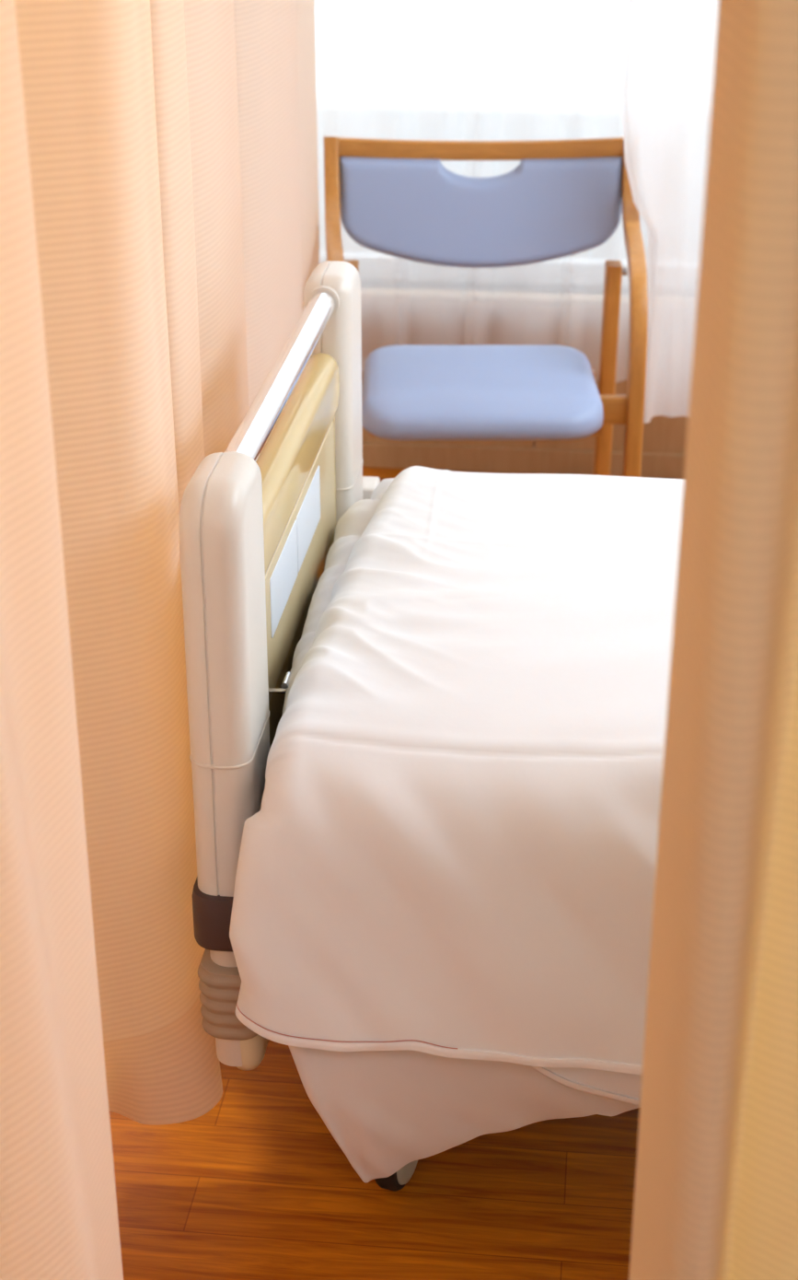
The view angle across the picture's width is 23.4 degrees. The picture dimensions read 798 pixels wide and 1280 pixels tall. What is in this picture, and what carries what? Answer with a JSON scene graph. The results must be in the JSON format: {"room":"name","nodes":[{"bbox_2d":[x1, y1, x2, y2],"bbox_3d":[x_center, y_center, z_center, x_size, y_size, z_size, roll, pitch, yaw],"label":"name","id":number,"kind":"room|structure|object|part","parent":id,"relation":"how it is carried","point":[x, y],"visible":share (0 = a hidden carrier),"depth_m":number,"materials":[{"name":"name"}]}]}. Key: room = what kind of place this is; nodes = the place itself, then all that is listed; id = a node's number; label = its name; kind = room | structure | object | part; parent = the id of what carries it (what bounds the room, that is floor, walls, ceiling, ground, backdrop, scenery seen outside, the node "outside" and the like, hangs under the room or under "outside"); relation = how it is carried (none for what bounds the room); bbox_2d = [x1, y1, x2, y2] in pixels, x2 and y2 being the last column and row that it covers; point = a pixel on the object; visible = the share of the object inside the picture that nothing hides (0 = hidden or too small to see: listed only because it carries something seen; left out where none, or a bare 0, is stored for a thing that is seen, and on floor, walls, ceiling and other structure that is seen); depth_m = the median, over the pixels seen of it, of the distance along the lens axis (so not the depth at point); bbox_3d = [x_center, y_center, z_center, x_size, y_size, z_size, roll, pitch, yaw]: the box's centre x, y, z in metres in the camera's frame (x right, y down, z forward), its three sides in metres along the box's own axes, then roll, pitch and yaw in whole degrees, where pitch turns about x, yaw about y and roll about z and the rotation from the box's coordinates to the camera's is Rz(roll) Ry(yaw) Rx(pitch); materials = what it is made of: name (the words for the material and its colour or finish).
{"room":"hospital room","nodes":[
{"label":"hospital room","id":0,"kind":"room"},
{"bbox_2d":[109,466,639,1279],"bbox_3d":[0.425,0.992,1.711,5.800,0.060,6.720,3,26,6],"label":"floor","id":1,"kind":"structure","parent":0,"point":[257,1185],"depth_m":2.31,"materials":[{"name":"orange wood"}]},
{"bbox_2d":[178,260,418,1191],"bbox_3d":[0.866,0.084,2.445,2.094,0.950,1.030,3,26,6],"label":"hospital bed","id":2,"kind":"object","parent":1,"relation":"on","point":[259,517],"visible":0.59,"depth_m":2.14,"materials":[{"name":"white plastic"}]},
{"bbox_3d":[-0.183,0.038,2.066,0.067,0.472,0.147,3,26,6],"label":"post","id":3,"kind":"part","parent":2,"relation":"part of","materials":[{"name":"white plastic"}]},
{"bbox_3d":[-0.140,-0.322,2.348,0.036,0.036,0.740,3,26,6],"label":"handrail","id":4,"kind":"part","parent":2,"relation":"part of","materials":[{"name":"silver metal"}]},
{"bbox_3d":[-0.128,-0.105,2.458,0.005,0.162,0.615,3,26,6],"label":"panel","id":5,"kind":"part","parent":2,"relation":"part of","materials":[{"name":"beige"}]},
{"bbox_3d":[-0.141,-0.015,2.491,0.028,0.490,0.685,3,26,6],"label":"panel","id":6,"kind":"part","parent":2,"relation":"part of","materials":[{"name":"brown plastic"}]},
{"bbox_3d":[-0.093,-0.311,2.802,0.067,0.472,0.147,3,26,6],"label":"post","id":7,"kind":"part","parent":2,"relation":"part of","materials":[{"name":"white plastic"}]},
{"bbox_3d":[0.878,0.079,2.414,1.945,0.123,0.860,3,26,6],"label":"mattress","id":8,"kind":"object","parent":2,"relation":"on","visible":0},
{"bbox_2d":[229,465,684,1074],"bbox_3d":[0.784,0.107,2.338,1.845,0.357,1.008,3,26,6],"label":"duvet","id":9,"kind":"object","parent":8,"relation":"on","point":[449,850],"visible":0.86,"depth_m":2.02,"materials":[{"name":"white fabric"}]},
{"bbox_2d":[281,477,639,1182],"bbox_3d":[0.791,0.221,2.460,1.838,0.552,1.010,3,26,6],"label":"sheet","id":10,"kind":"object","parent":8,"relation":"on","point":[386,1111],"visible":0.19,"depth_m":2.16,"materials":[{"name":"white fabric"}]},
{"bbox_2d":[532,1066,642,1105],"bbox_3d":[0.865,0.434,1.997,1.535,0.218,0.048,3,26,6],"label":"blanket","id":11,"kind":"object","parent":10,"relation":"on","point":[626,1088],"visible":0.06,"depth_m":2.07,"materials":[{"name":"white fabric"}]},
{"bbox_2d":[324,136,648,477],"bbox_3d":[0.168,-0.512,3.828,0.644,0.844,0.698,0,25,0],"label":"armchair","id":12,"kind":"object","parent":1,"relation":"on","point":[392,197],"visible":0.84,"depth_m":3.94,"materials":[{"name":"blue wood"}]},
{"bbox_3d":[-0.126,-0.544,3.895,0.034,0.843,0.543,-1,25,-3],"label":"arm frame","id":13,"kind":"part","parent":12,"relation":"part of","materials":[{"name":"orange wood"}]},
{"bbox_3d":[-0.098,-0.492,4.046,0.032,0.621,0.090,0,25,0],"label":"leg","id":14,"kind":"part","parent":12,"relation":"part of","materials":[{"name":"orange wood"}]},
{"bbox_3d":[0.168,-1.010,3.957,0.644,0.050,0.038,0,25,0],"label":"rail","id":15,"kind":"part","parent":12,"relation":"part of","materials":[{"name":"orange wood"}]},
{"bbox_3d":[0.168,-0.884,3.977,0.582,0.218,0.098,0,25,0],"label":"backrest","id":16,"kind":"part","parent":12,"relation":"part of","materials":[{"name":"blue fabric"}]},
{"bbox_3d":[0.154,-0.481,3.687,0.451,0.070,0.416,0,25,0],"label":"seat","id":17,"kind":"part","parent":12,"relation":"part of","materials":[{"name":"blue fabric"}]},
{"bbox_3d":[0.378,-0.487,3.859,0.028,0.044,0.350,0,25,0],"label":"rail","id":18,"kind":"part","parent":12,"relation":"part of","materials":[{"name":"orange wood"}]},
{"bbox_3d":[0.434,-0.492,4.046,0.032,0.621,0.090,0,25,0],"label":"leg","id":19,"kind":"part","parent":12,"relation":"part of","materials":[{"name":"orange wood"}]},
{"bbox_3d":[0.168,-0.441,3.682,0.536,0.054,0.024,0,25,0],"label":"rail","id":20,"kind":"part","parent":12,"relation":"part of","materials":[{"name":"orange wood"}]},
{"bbox_3d":[0.462,-0.544,3.895,0.034,0.843,0.543,1,25,3],"label":"arm frame","id":21,"kind":"part","parent":12,"relation":"part of","materials":[{"name":"orange wood"}]},
{"bbox_3d":[0.783,-1.536,4.098,5.800,2.460,0.200,3,26,6],"label":"wall","id":22,"kind":"structure","parent":0,"visible":0},
{"bbox_2d":[362,442,686,478],"bbox_3d":[0.771,-0.404,4.511,5.800,0.060,0.026,3,26,6],"label":"baseboard","id":23,"kind":"structure","parent":22,"relation":"attached to","point":[375,455],"depth_m":4.55,"materials":[{"name":"wood"}]},
{"bbox_2d":[361,372,688,453],"bbox_3d":[0.771,-0.586,4.429,5.798,0.340,0.018,3,26,6],"label":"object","id":24,"kind":"structure","parent":22,"relation":"attached to","point":[666,435],"depth_m":4.51,"materials":[{"name":"beige wood"}]},
{"bbox_3d":[0.425,-1.284,0.630,5.800,0.060,6.720,3,26,6],"label":"ceiling","id":25,"kind":"structure","parent":0,"visible":0},
{"bbox_2d":[0,0,319,1279],"bbox_3d":[-0.438,-0.789,2.420,0.688,2.350,3.104,3,26,6],"label":"privacy curtain","id":26,"kind":"object","parent":25,"relation":"hanging from","point":[159,217],"visible":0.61,"depth_m":1.93,"materials":[{"name":"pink fabric"}]},
{"bbox_2d":[314,0,648,382],"bbox_3d":[-0.624,-1.612,3.999,2.416,2.158,0.046,3,26,6],"label":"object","id":27,"kind":"object","parent":25,"relation":"hanging from","point":[455,70],"visible":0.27,"depth_m":4.13,"materials":[{"name":"white fabric"}]},
{"bbox_2d":[620,0,718,423],"bbox_3d":[0.774,-1.441,3.658,0.684,2.175,0.268,3,26,6],"label":"sheer curtain","id":28,"kind":"object","parent":25,"relation":"hanging from","point":[669,46],"visible":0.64,"depth_m":3.88,"materials":[{"name":"white fabric"}]},
{"bbox_2d":[628,0,797,1279],"bbox_3d":[0.416,-0.115,1.000,0.525,2.350,0.153,3,26,6],"label":"privacy curtain","id":29,"kind":"object","parent":25,"relation":"hanging from","point":[716,1192],"visible":1,"depth_m":1.08,"materials":[{"name":"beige fabric"}]}
]}

